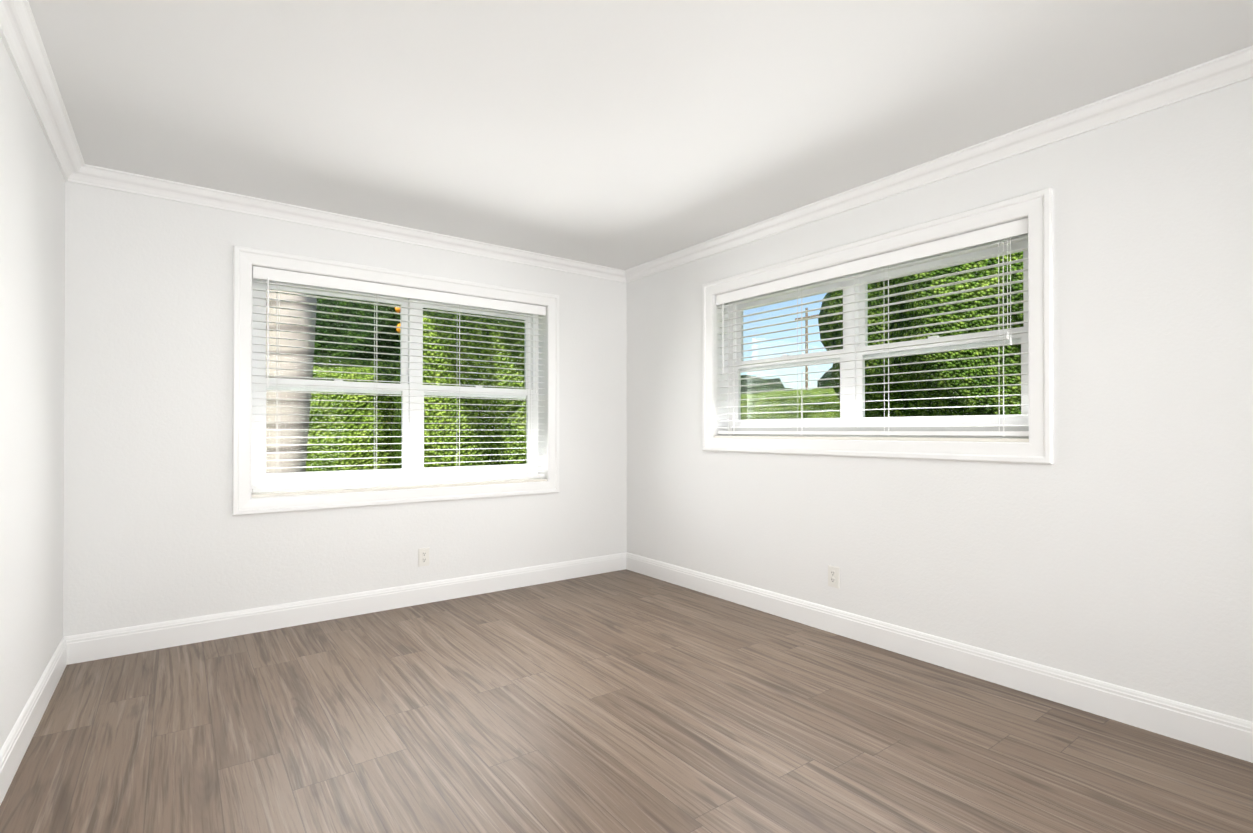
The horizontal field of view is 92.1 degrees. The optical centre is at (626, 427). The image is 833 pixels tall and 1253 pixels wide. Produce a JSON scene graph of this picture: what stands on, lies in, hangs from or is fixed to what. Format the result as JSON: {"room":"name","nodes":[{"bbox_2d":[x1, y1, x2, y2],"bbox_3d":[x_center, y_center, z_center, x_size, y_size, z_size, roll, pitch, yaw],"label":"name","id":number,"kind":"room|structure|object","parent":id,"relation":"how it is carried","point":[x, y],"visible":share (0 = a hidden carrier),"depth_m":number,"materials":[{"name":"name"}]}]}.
{"room":"empty room","nodes":[
{"label":"empty room","id":0,"kind":"room"},
{"bbox_2d":[0,37,64,749],"bbox_3d":[-1.118,-0.075,0.576,0.220,2.440,5.754,0,0,-37],"label":"wall","id":1,"kind":"structure","parent":0,"point":[32,268],"depth_m":2.24,"materials":[{"name":"paint"}]},
{"bbox_2d":[0,635,71,804],"bbox_3d":[-1.089,1.078,0.728,0.015,0.136,5.534,0,0,-37],"label":"baseboard","id":2,"kind":"structure","parent":1,"relation":"attached to","point":[12,752],"depth_m":2.23,"materials":[{"name":"white paint"}]},
{"bbox_2d":[0,0,91,185],"bbox_3d":[-1.065,-1.255,0.759,0.078,0.078,5.534,0,0,-37],"label":"crown molding","id":3,"kind":"structure","parent":1,"relation":"attached to","point":[20,36],"depth_m":2.19,"materials":[{"name":"white paint"}]},
{"bbox_2d":[63,181,626,636],"bbox_3d":[-1.439,-0.057,4.060,3.865,2.440,0.220,0,0,-37],"label":"wall","id":4,"kind":"structure","parent":0,"point":[155,531],"depth_m":3.31,"materials":[{"name":"paint"}]},
{"bbox_2d":[72,553,623,663],"bbox_3d":[-1.371,1.095,3.958,3.360,0.136,0.015,0,0,-37],"label":"baseboard","id":5,"kind":"structure","parent":4,"relation":"attached to","point":[91,646],"depth_m":3.59,"materials":[{"name":"white paint"}]},
{"bbox_2d":[88,165,623,282],"bbox_3d":[-1.352,-1.239,3.945,3.240,0.078,0.078,0,0,-37],"label":"crown molding","id":6,"kind":"structure","parent":4,"relation":"attached to","point":[101,177],"depth_m":3.60,"materials":[{"name":"white paint"}]},
{"bbox_2d":[251,271,537,492],"bbox_3d":[-1.462,-0.265,4.121,1.900,1.304,0.084,0,0,-37],"label":"window","id":7,"kind":"structure","parent":4,"relation":"in","point":[412,426],"depth_m":4.08,"materials":[{"name":"white plastic"}]},
{"bbox_2d":[252,266,545,492],"bbox_3d":[-1.382,-0.268,4.014,1.888,1.293,0.072,0,0,-37],"label":"window blind","id":8,"kind":"object","parent":7,"relation":"attached to","point":[267,274],"visible":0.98,"depth_m":3.88,"materials":[{"name":"white plastic"}]},
{"bbox_2d":[232,245,558,515],"bbox_3d":[-1.351,-0.257,3.973,2.080,1.500,0.027,0,0,-37],"label":"window frame","id":9,"kind":"structure","parent":4,"relation":"in","point":[245,259],"depth_m":3.68,"materials":[{"name":"white paint"}]},
{"bbox_2d":[251,478,546,497],"bbox_3d":[-1.401,0.395,4.036,1.896,0.016,0.140,0,0,-37],"label":"window sill","id":10,"kind":"structure","parent":4,"relation":"attached to","point":[320,491],"depth_m":3.87,"materials":[{"name":"white wood"}]},
{"bbox_2d":[418,548,428,566],"bbox_3d":[-1.338,0.858,3.987,0.072,0.118,0.011,0,0,-37],"label":"electrical outlet","id":11,"kind":"object","parent":4,"relation":"attached to","point":[423,556],"visible":1,"depth_m":3.98,"materials":[{"name":"white plastic"}]},
{"bbox_2d":[0,569,1252,832],"bbox_3d":[0.278,1.211,1.745,4.465,0.120,6.574,0,0,-37],"label":"floor","id":12,"kind":"structure","parent":0,"point":[624,701],"depth_m":2.24,"materials":[{"name":"brown wood"}]},
{"bbox_2d":[28,0,1252,269],"bbox_3d":[0.278,-1.364,1.759,3.865,0.150,5.974,0,0,-37],"label":"ceiling","id":13,"kind":"structure","parent":0,"point":[622,134],"depth_m":2.33,"materials":[{"name":"paint"}]},
{"bbox_2d":[627,78,1252,721],"bbox_3d":[1.806,-0.064,2.752,0.220,2.440,5.754,0,0,-37],"label":"wall","id":14,"kind":"structure","parent":0,"point":[1113,544],"depth_m":2.50,"materials":[{"name":"paint"}]},
{"bbox_2d":[828,565,839,587],"bbox_3d":[1.169,0.845,3.411,0.011,0.118,0.072,0,0,-37],"label":"electrical outlet","id":15,"kind":"object","parent":14,"relation":"attached to","point":[833,576],"visible":1,"depth_m":3.40,"materials":[{"name":"white plastic"}]},
{"bbox_2d":[714,436,1028,441],"bbox_3d":[1.238,0.062,3.448,0.140,0.016,1.926,0,0,-37],"label":"window sill","id":16,"kind":"structure","parent":14,"relation":"attached to","point":[910,438],"depth_m":3.13,"materials":[{"name":"white wood"}]},
{"bbox_2d":[728,233,1028,437],"bbox_3d":[1.320,-0.433,3.511,0.084,0.974,1.930,0,0,-37],"label":"window","id":17,"kind":"structure","parent":14,"relation":"in","point":[973,423],"depth_m":3.45,"materials":[{"name":"white plastic"}]},
{"bbox_2d":[716,218,1028,436],"bbox_3d":[1.212,-0.436,3.431,0.072,0.963,1.918,0,0,-37],"label":"window blind","id":18,"kind":"object","parent":17,"relation":"attached to","point":[990,234],"visible":0.81,"depth_m":3.19,"materials":[{"name":"white plastic"}]},
{"bbox_2d":[703,187,1053,463],"bbox_3d":[1.171,-0.425,3.400,0.027,1.170,2.110,0,0,-37],"label":"window frame","id":19,"kind":"structure","parent":14,"relation":"in","point":[1036,207],"depth_m":2.87,"materials":[{"name":"white paint"}]},
{"bbox_2d":[624,552,1252,762],"bbox_3d":[1.646,1.088,2.764,0.015,0.136,5.534,0,0,-37],"label":"baseboard","id":20,"kind":"structure","parent":14,"relation":"attached to","point":[1232,736],"depth_m":2.71,"materials":[{"name":"white paint"}]},
{"bbox_2d":[624,45,1252,282],"bbox_3d":[1.621,-1.245,2.757,0.078,0.078,5.534,0,0,-37],"label":"crown molding","id":21,"kind":"structure","parent":14,"relation":"attached to","point":[1237,66],"depth_m":2.69,"materials":[{"name":"white paint"}]},
{"label":"outside","id":22,"kind":"structure","parent":0,"visible":0},
{"bbox_3d":[-4.136,1.444,21.560,140.000,0.120,120.000,0,0,-37],"label":"ground","id":23,"kind":"structure","parent":22,"visible":0},
{"bbox_2d":[266,289,316,472],"bbox_3d":[-2.748,-1.884,5.043,5.114,6.364,5.297,0,0,-37],"label":"tree trunk","id":24,"kind":"object","parent":23,"relation":"on","point":[283,405],"depth_m":4.80,"materials":[{"name":"plant"}]},
{"bbox_2d":[306,354,397,471],"bbox_3d":[-4.178,0.249,6.873,8.626,2.304,1.596,0,0,-37],"label":"hedge","id":25,"kind":"object","parent":23,"relation":"on","point":[370,440],"depth_m":6.83,"materials":[{"name":"green plant"}]},
{"bbox_2d":[314,295,426,360],"bbox_3d":[-2.694,-1.884,12.820,8.828,6.528,4.779,0,0,-37],"label":"trees","id":26,"kind":"object","parent":23,"relation":"on","point":[322,345],"depth_m":9.48,"materials":[{"name":"green plant"}]},
{"bbox_2d":[389,309,525,468],"bbox_3d":[-1.200,0.005,7.052,2.813,2.711,1.131,0,0,-37],"label":"hedge","id":27,"kind":"object","parent":23,"relation":"on","point":[511,437],"depth_m":6.24,"materials":[{"name":"green plant"}]},
{"bbox_2d":[741,367,832,393],"bbox_3d":[7.866,-0.288,19.244,6.656,4.367,36.056,0,0,-37],"label":"trees","id":28,"kind":"object","parent":23,"relation":"on","point":[820,383],"depth_m":22.86,"materials":[{"name":"green plant"}]},
{"bbox_2d":[741,388,839,419],"bbox_3d":[8.139,0.186,10.757,1.739,2.525,20.194,0,0,-37],"label":"grass","id":29,"kind":"structure","parent":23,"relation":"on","point":[809,407],"depth_m":14.96,"materials":[{"name":"green plant"}]},
{"bbox_2d":[795,308,818,389],"bbox_3d":[10.374,-2.712,34.747,0.190,8.330,1.600,0,0,-37],"label":"utility pole","id":30,"kind":"object","parent":23,"relation":"on","point":[806,347],"depth_m":34.70,"materials":[{"name":"brown wood"}]},
{"bbox_2d":[818,251,1023,416],"bbox_3d":[4.617,-1.756,4.432,4.278,6.272,5.868,0,0,-37],"label":"tree","id":31,"kind":"object","parent":23,"relation":"on","point":[989,381],"depth_m":4.26,"materials":[{"name":"green plant"}]}
]}

